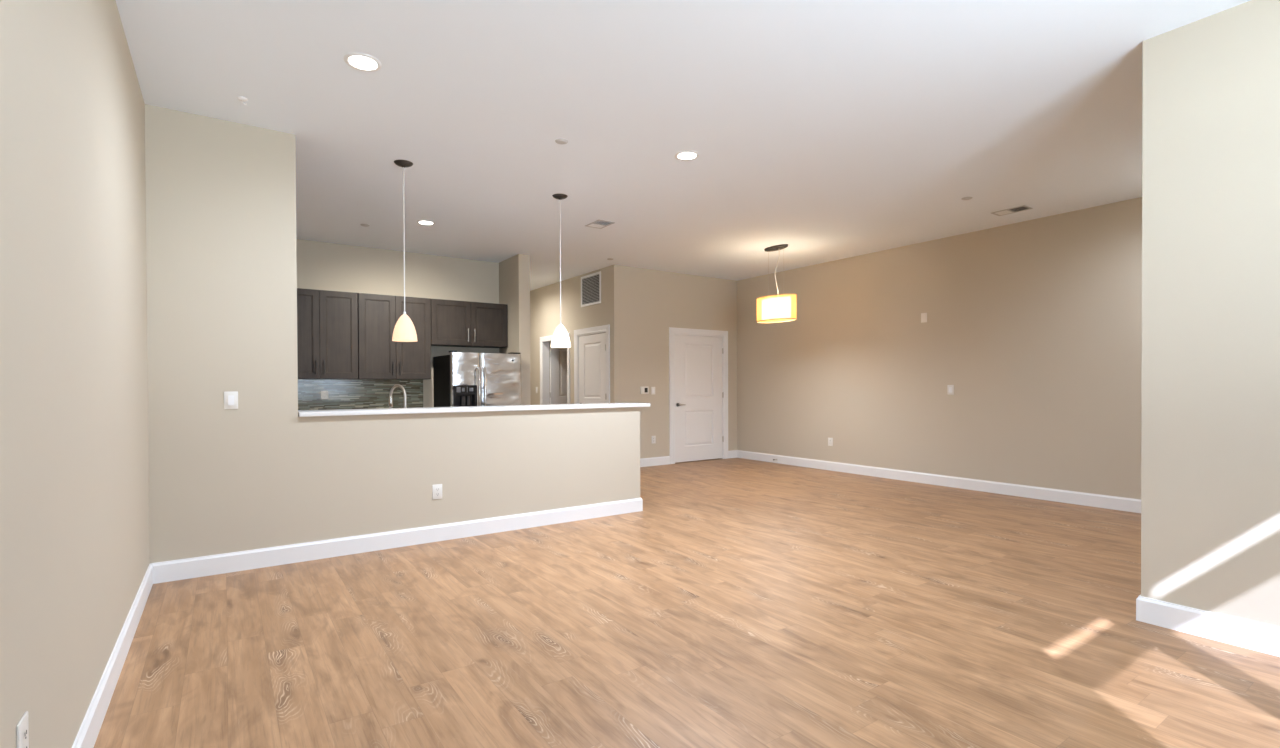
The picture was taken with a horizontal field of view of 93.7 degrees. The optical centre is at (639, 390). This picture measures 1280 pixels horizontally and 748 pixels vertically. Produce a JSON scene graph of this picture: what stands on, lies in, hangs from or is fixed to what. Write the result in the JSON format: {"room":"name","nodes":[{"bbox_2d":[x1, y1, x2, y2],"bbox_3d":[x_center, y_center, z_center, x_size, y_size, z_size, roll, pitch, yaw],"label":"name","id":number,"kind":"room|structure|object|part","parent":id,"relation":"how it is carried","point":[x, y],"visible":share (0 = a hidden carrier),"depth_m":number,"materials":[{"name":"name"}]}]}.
{"room":"empty living room","nodes":[
{"label":"empty living room","id":0,"kind":"room"},
{"bbox_2d":[0,0,149,747],"bbox_3d":[-3.484,-0.289,4.154,0.200,3.014,13.600,-1,1,-35],"label":"wall","id":1,"kind":"structure","parent":0,"point":[75,547],"depth_m":1.84,"materials":[{"name":"beige paint"}]},
{"bbox_2d":[16,711,28,747],"bbox_3d":[-1.443,0.824,1.398,0.017,0.118,0.078,-1,1,-35],"label":"power outlet","id":2,"kind":"object","parent":1,"relation":"attached to","point":[22,729],"visible":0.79,"depth_m":1.40,"materials":[{"name":"beige plastic"}]},
{"bbox_2d":[72,564,152,747],"bbox_3d":[-1.358,1.170,1.294,0.016,0.129,6.063,-1,1,-35],"label":"baseboard","id":3,"kind":"structure","parent":1,"relation":"attached to","point":[87,735],"depth_m":2.42,"materials":[{"name":"white paint"}]},
{"bbox_2d":[145,104,639,562],"bbox_3d":[-1.589,-0.302,4.899,3.764,3.014,0.140,-1,1,-35],"label":"wall","id":4,"kind":"structure","parent":0,"point":[221,250],"depth_m":4.13,"materials":[{"name":"beige paint"}]},
{"bbox_2d":[224,391,237,408],"bbox_3d":[-2.736,0.067,4.013,0.078,0.118,0.012,-1,1,-35],"label":"light switch","id":5,"kind":"object","parent":4,"relation":"attached to","point":[230,398],"visible":1,"depth_m":4.01,"materials":[{"name":"beige plastic"}]},
{"bbox_2d":[150,498,642,583],"bbox_3d":[-1.572,1.140,4.909,3.780,0.129,0.156,-1,1,-35],"label":"baseboard","id":6,"kind":"structure","parent":4,"relation":"attached to","point":[174,570],"depth_m":4.51,"materials":[{"name":"white paint"}]},
{"bbox_2d":[432,484,441,499],"bbox_3d":[-1.621,0.811,4.797,0.078,0.118,0.017,-1,1,-35],"label":"power outlet","id":7,"kind":"object","parent":4,"relation":"attached to","point":[436,489],"visible":1,"depth_m":4.79,"materials":[{"name":"beige plastic"}]},
{"bbox_2d":[298,403,649,416],"bbox_3d":[-1.265,0.158,5.259,3.043,0.032,0.415,-1,1,-35],"label":"countertop","id":8,"kind":"structure","parent":4,"relation":"on","point":[339,412],"depth_m":4.91,"materials":[{"name":"white stone"}]},
{"bbox_2d":[296,239,498,406],"bbox_3d":[-3.577,-0.318,7.681,3.664,3.014,0.140,-1,1,-35],"label":"wall","id":9,"kind":"structure","parent":0,"point":[320,265],"depth_m":7.88,"materials":[{"name":"beige paint"}]},
{"bbox_2d":[297,288,357,378],"bbox_3d":[-3.853,-0.661,7.178,0.830,1.050,0.364,-1,1,-35],"label":"upper cabinet","id":10,"kind":"object","parent":9,"relation":"attached to","point":[327,321],"visible":0.88,"depth_m":7.11,"materials":[{"name":"brown wood"}]},
{"bbox_3d":[-3.946,-0.659,6.949,0.410,1.042,0.020,-1,1,-35],"label":"cabinet door","id":11,"kind":"part","parent":10,"relation":"part of","materials":[{"name":"brown wood"}]},
{"bbox_3d":[-3.605,-0.662,7.185,0.410,1.042,0.020,-1,1,-35],"label":"cabinet door","id":12,"kind":"part","parent":10,"relation":"part of","materials":[{"name":"brown wood"}]},
{"bbox_2d":[298,379,422,409],"bbox_3d":[-3.974,0.070,7.316,2.585,0.411,0.009,-1,1,-35],"label":"backsplash","id":13,"kind":"structure","parent":9,"relation":"attached to","point":[342,393],"depth_m":7.59,"materials":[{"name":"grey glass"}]},
{"bbox_2d":[321,391,327,398],"bbox_3d":[-3.879,0.055,7.376,0.085,0.104,0.017,-1,1,-35],"label":"power outlet","id":14,"kind":"object","parent":13,"relation":"attached to","point":[324,394],"visible":1,"depth_m":7.37,"materials":[{"name":"beige plastic"}]},
{"bbox_2d":[358,293,430,378],"bbox_3d":[-3.152,-0.668,7.664,0.863,1.050,0.364,-1,1,-35],"label":"upper cabinet","id":15,"kind":"object","parent":9,"relation":"attached to","point":[379,357],"visible":0.92,"depth_m":7.51,"materials":[{"name":"brown wood"}]},
{"bbox_3d":[-3.252,-0.665,7.429,0.426,1.042,0.020,-1,1,-35],"label":"cabinet door","id":16,"kind":"part","parent":15,"relation":"part of","materials":[{"name":"brown wood"}]},
{"bbox_3d":[-2.897,-0.669,7.675,0.426,1.042,0.020,-1,1,-35],"label":"cabinet door","id":17,"kind":"part","parent":15,"relation":"part of","materials":[{"name":"brown wood"}]},
{"bbox_2d":[431,299,507,347],"bbox_3d":[-2.363,-0.902,8.209,1.049,0.598,0.364,-1,1,-35],"label":"upper cabinet","id":18,"kind":"object","parent":9,"relation":"attached to","point":[454,323],"visible":0.94,"depth_m":8.08,"materials":[{"name":"brown wood"}]},
{"bbox_3d":[-2.501,-0.899,7.948,0.519,0.590,0.020,-1,1,-35],"label":"cabinet door","id":19,"kind":"part","parent":18,"relation":"part of","materials":[{"name":"brown wood"}]},
{"bbox_3d":[-2.070,-0.903,8.246,0.519,0.590,0.020,-1,1,-35],"label":"cabinet door","id":20,"kind":"part","parent":18,"relation":"part of","materials":[{"name":"brown wood"}]},
{"bbox_2d":[499,254,530,404],"bbox_3d":[-2.821,-0.341,9.950,0.163,3.014,4.425,-1,1,-35],"label":"wall","id":21,"kind":"structure","parent":0,"point":[514,272],"depth_m":8.15,"materials":[{"name":"beige paint"}]},
{"bbox_2d":[549,342,549,377],"bbox_3d":[-4.097,-0.352,11.879,7.590,3.014,0.200,-1,1,-35],"label":"wall","id":22,"kind":"structure","parent":0,"point":[549,342],"depth_m":13.21,"materials":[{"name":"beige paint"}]},
{"bbox_2d":[530,266,609,404],"bbox_3d":[-1.650,-0.352,10.778,0.130,3.014,4.397,-1,1,-35],"label":"wall","id":23,"kind":"structure","parent":0,"point":[544,301],"depth_m":10.11,"materials":[{"name":"beige paint"}]},
{"bbox_2d":[540,333,569,404],"bbox_3d":[-1.433,0.097,10.455,0.149,2.120,1.129,-1,1,-35],"label":"trim","id":24,"kind":"structure","parent":23,"relation":"attached to","point":[544,341],"depth_m":10.83,"materials":[{"name":"white paint"}]},
{"bbox_2d":[549,342,566,403],"bbox_3d":[-1.256,0.127,11.101,0.913,2.020,0.098,-1,1,-35],"label":"door","id":25,"kind":"structure","parent":23,"relation":"in","point":[558,356],"depth_m":10.95,"materials":[{"name":"white paint"}]},
{"bbox_2d":[581,271,600,306],"bbox_3d":[-0.771,-1.572,9.368,0.012,0.484,0.615,-1,1,-35],"label":"air vent","id":26,"kind":"object","parent":23,"relation":"in","point":[591,283],"visible":1,"depth_m":9.36,"materials":[{"name":"white metal"}]},
{"bbox_2d":[574,324,609,403],"bbox_3d":[-0.723,0.089,9.398,0.184,2.148,1.088,-1,1,-35],"label":"door","id":27,"kind":"structure","parent":23,"relation":"in","point":[592,344],"depth_m":9.38,"materials":[{"name":"white paint"}]},
{"bbox_2d":[609,265,736,458],"bbox_3d":[0.603,-0.351,9.585,2.475,3.014,0.130,-1,1,-35],"label":"wall","id":28,"kind":"structure","parent":0,"point":[643,303],"depth_m":9.26,"materials":[{"name":"beige paint"}]},
{"bbox_2d":[640,386,648,393],"bbox_3d":[0.069,-0.003,9.123,0.146,0.114,0.025,-1,1,-35],"label":"thermostat","id":29,"kind":"object","parent":28,"relation":"attached to","point":[643,389],"visible":1,"depth_m":9.11,"materials":[{"name":"beige plastic"}]},
{"bbox_2d":[651,436,655,443],"bbox_3d":[0.207,0.759,9.238,0.078,0.118,0.017,-1,1,-35],"label":"power outlet","id":30,"kind":"object","parent":28,"relation":"attached to","point":[653,438],"visible":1,"depth_m":9.23,"materials":[{"name":"beige plastic"}]},
{"bbox_2d":[640,456,669,466],"bbox_3d":[0.011,1.098,9.162,1.028,0.129,0.126,-1,1,-35],"label":"baseboard","id":31,"kind":"structure","parent":28,"relation":"attached to","point":[665,460],"depth_m":9.24,"materials":[{"name":"white paint"}]},
{"bbox_2d":[669,327,727,463],"bbox_3d":[0.945,0.079,9.791,1.238,2.148,0.184,-1,1,-35],"label":"door","id":32,"kind":"structure","parent":28,"relation":"in","point":[698,358],"depth_m":9.76,"materials":[{"name":"white paint"}]},
{"bbox_2d":[728,450,737,458],"bbox_3d":[1.577,1.083,10.179,0.221,0.129,0.016,-1,1,-35],"label":"baseboard","id":33,"kind":"structure","parent":28,"relation":"attached to","point":[733,453],"depth_m":10.16,"materials":[{"name":"white paint"}]},
{"bbox_2d":[115,0,1250,290],"bbox_3d":[-0.288,-1.902,6.358,7.990,0.150,13.600,-1,1,-35],"label":"ceiling","id":34,"kind":"structure","parent":0,"point":[827,130],"depth_m":3.90,"materials":[{"name":"white paint"}]},
{"bbox_2d":[237,96,247,104],"bbox_3d":[-2.447,-1.778,3.692,0.056,0.037,0.056,-1,1,-35],"label":"ceiling hook","id":35,"kind":"object","parent":34,"relation":"attached to","point":[243,99],"visible":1,"depth_m":3.69,"materials":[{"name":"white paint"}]},
{"bbox_3d":[-2.447,-1.790,3.692,0.056,0.012,0.056,-1,1,-35],"label":"plate","id":36,"kind":"part","parent":35,"relation":"part of","materials":[{"name":"white paint"}]},
{"bbox_2d":[344,53,381,71],"bbox_3d":[-1.516,-1.793,3.282,0.190,0.006,0.190,-1,1,-35],"label":"recessed light","id":37,"kind":"object","parent":34,"relation":"in","point":[360,61],"visible":1,"depth_m":3.28,"materials":[{"name":"white paint"}]},
{"bbox_2d":[392,160,416,341],"bbox_3d":[-1.877,-1.100,4.774,0.189,1.414,0.189,-1,1,-35],"label":"pendant lamp","id":38,"kind":"object","parent":34,"relation":"hanging from","point":[404,330],"visible":1,"depth_m":4.74,"materials":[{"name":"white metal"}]},
{"bbox_3d":[-1.877,-1.197,4.773,0.008,1.160,0.008,-1,1,-35],"label":"cord","id":39,"kind":"part","parent":38,"relation":"part of","materials":[{"name":"white plastic"}]},
{"bbox_3d":[-1.874,-0.500,4.779,0.189,0.214,0.189,-1,1,-35],"label":"lamp shade","id":40,"kind":"part","parent":38,"relation":"part of","materials":[{"name":"white glass"}]},
{"bbox_2d":[417,220,434,224],"bbox_3d":[-2.320,-1.817,6.504,0.190,0.006,0.190,-1,1,-35],"label":"recessed light","id":41,"kind":"object","parent":34,"relation":"in","point":[423,222],"visible":1,"depth_m":6.49,"materials":[{"name":"white paint"}]},
{"bbox_2d":[551,194,570,347],"bbox_3d":[-0.746,-1.112,5.619,0.189,1.414,0.189,-1,1,-35],"label":"pendant lamp","id":42,"kind":"object","parent":34,"relation":"hanging from","point":[560,338],"visible":1,"depth_m":5.58,"materials":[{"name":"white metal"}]},
{"bbox_3d":[-0.746,-1.209,5.618,0.008,1.160,0.008,-1,1,-35],"label":"cord","id":43,"kind":"part","parent":42,"relation":"part of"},
{"bbox_3d":[-0.743,-0.512,5.624,0.189,0.214,0.189,-1,1,-35],"label":"lamp shade","id":44,"kind":"part","parent":42,"relation":"part of","materials":[{"name":"white glass"}]},
{"bbox_2d":[555,139,567,143],"bbox_3d":[-0.569,-1.804,4.355,0.094,0.010,0.094,-1,1,-35],"label":"sprinkler cover","id":45,"kind":"object","parent":34,"relation":"attached to","point":[559,141],"visible":1,"depth_m":4.34,"materials":[{"name":"white plastic"}]},
{"bbox_2d":[585,220,614,228],"bbox_3d":[-0.442,-1.825,6.594,0.210,0.008,0.302,-1,1,-35],"label":"ceiling vent","id":46,"kind":"object","parent":34,"relation":"in","point":[599,224],"visible":1,"depth_m":6.59,"materials":[{"name":"white metal"}]},
{"bbox_2d":[675,151,698,160],"bbox_3d":[0.363,-1.812,4.635,0.190,0.006,0.190,-1,1,-35],"label":"recessed light","id":47,"kind":"object","parent":34,"relation":"in","point":[683,155],"visible":1,"depth_m":4.62,"materials":[{"name":"white paint"}]},
{"bbox_2d":[757,244,796,322],"bbox_3d":[1.754,-1.370,7.729,0.342,0.953,0.604,-1,1,-35],"label":"pendant lamp","id":48,"kind":"object","parent":34,"relation":"hanging from","point":[775,308],"visible":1,"depth_m":7.58,"materials":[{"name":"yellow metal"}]},
{"bbox_3d":[1.755,-1.052,7.732,0.340,0.300,0.600,-1,1,-35],"label":"lamp shade","id":49,"kind":"part","parent":48,"relation":"part of","materials":[{"name":"fabric"}]},
{"bbox_2d":[991,205,1032,215],"bbox_3d":[3.802,-1.837,6.139,0.190,0.008,0.322,-1,1,-35],"label":"ceiling vent","id":50,"kind":"object","parent":34,"relation":"in","point":[1019,208],"visible":1,"depth_m":6.13,"materials":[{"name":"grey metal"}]},
{"bbox_2d":[94,458,1279,747],"bbox_3d":[-0.276,1.237,6.385,7.990,0.100,13.600,-1,1,-35],"label":"floor","id":51,"kind":"structure","parent":0,"point":[747,603],"depth_m":2.90,"materials":[{"name":"brown wood"}]},
{"bbox_2d":[433,351,520,406],"bbox_3d":[-2.156,0.340,7.997,0.931,1.680,0.883,-1,1,-35],"label":"refrigerator","id":52,"kind":"object","parent":51,"relation":"on","point":[460,379],"visible":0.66,"depth_m":7.69,"materials":[{"name":"silver metal"}]},
{"bbox_3d":[-2.197,0.312,7.559,0.366,1.575,0.068,-1,1,-35],"label":"fridge door","id":53,"kind":"part","parent":52,"relation":"part of","materials":[{"name":"silver metal"}]},
{"bbox_3d":[-2.192,-0.011,7.514,0.211,0.070,0.004,-1,1,-35],"label":"control panel","id":54,"kind":"part","parent":52,"relation":"part of","materials":[{"name":"grey plastic"}]},
{"bbox_3d":[-2.036,0.213,7.590,0.030,1.025,0.077,-1,1,-35],"label":"handle","id":55,"kind":"part","parent":52,"relation":"part of","materials":[{"name":"metal"}]},
{"bbox_3d":[-1.975,0.213,7.633,0.030,1.025,0.077,-1,1,-35],"label":"handle","id":56,"kind":"part","parent":52,"relation":"part of","materials":[{"name":"metal"}]},
{"bbox_3d":[-1.812,0.308,7.827,0.558,1.575,0.068,-1,1,-35],"label":"fridge door","id":57,"kind":"part","parent":52,"relation":"part of","materials":[{"name":"silver metal"}]},
{"bbox_3d":[-1.473,0.757,5.473,2.928,0.885,0.558,-1,1,-35],"label":"base cabinet","id":58,"kind":"object","parent":51,"relation":"on","visible":0},
{"bbox_3d":[-1.469,0.298,5.461,2.936,0.030,0.638,-1,1,-35],"label":"countertop","id":59,"kind":"structure","parent":58,"relation":"on","visible":0},
{"bbox_2d":[389,384,406,407],"bbox_3d":[-2.095,0.117,5.273,0.244,0.342,0.128,0,1,31],"label":"kitchen faucet","id":60,"kind":"object","parent":59,"relation":"on","point":[396,385],"visible":0.66,"depth_m":5.24,"materials":[{"name":"silver metal"}]},
{"bbox_2d":[737,197,1141,499],"bbox_3d":[2.259,-0.357,9.543,0.200,3.014,11.279,-1,1,-35],"label":"wall","id":61,"kind":"structure","parent":0,"point":[1035,325],"depth_m":7.06,"materials":[{"name":"beige paint"}]},
{"bbox_2d":[828,438,832,445],"bbox_3d":[2.753,0.744,8.669,0.017,0.118,0.078,-1,1,-35],"label":"power outlet","id":62,"kind":"object","parent":61,"relation":"attached to","point":[830,440],"visible":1,"depth_m":8.66,"materials":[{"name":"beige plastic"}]},
{"bbox_2d":[921,313,926,322],"bbox_3d":[3.555,-0.908,7.498,0.022,0.118,0.078,-1,1,-35],"label":"wall jack","id":63,"kind":"object","parent":61,"relation":"attached to","point":[923,315],"visible":1,"depth_m":7.50,"materials":[{"name":"beige plastic"}]},
{"bbox_2d":[737,450,1140,512],"bbox_3d":[3.481,1.097,7.610,0.016,0.129,6.376,-1,1,-35],"label":"baseboard","id":64,"kind":"structure","parent":61,"relation":"attached to","point":[1064,496],"depth_m":7.06,"materials":[{"name":"white paint"}]},
{"bbox_2d":[947,385,953,394],"bbox_3d":[3.739,-0.006,7.224,0.012,0.118,0.078,-1,1,-35],"label":"light switch","id":65,"kind":"object","parent":61,"relation":"attached to","point":[950,388],"visible":1,"depth_m":7.22,"materials":[{"name":"beige plastic"}]},
{"bbox_2d":[1141,0,1279,627],"bbox_3d":[4.604,-0.311,3.115,3.265,3.014,2.281,-1,1,-35],"label":"wall","id":66,"kind":"structure","parent":0,"point":[1210,439],"depth_m":2.90,"materials":[{"name":"beige paint"}]},
{"bbox_2d":[1136,595,1279,656],"bbox_3d":[3.503,1.142,2.370,0.616,0.129,2.297,-1,1,-35],"label":"baseboard","id":67,"kind":"structure","parent":66,"relation":"attached to","point":[1247,634],"depth_m":2.90,"materials":[{"name":"white paint"}]}
]}

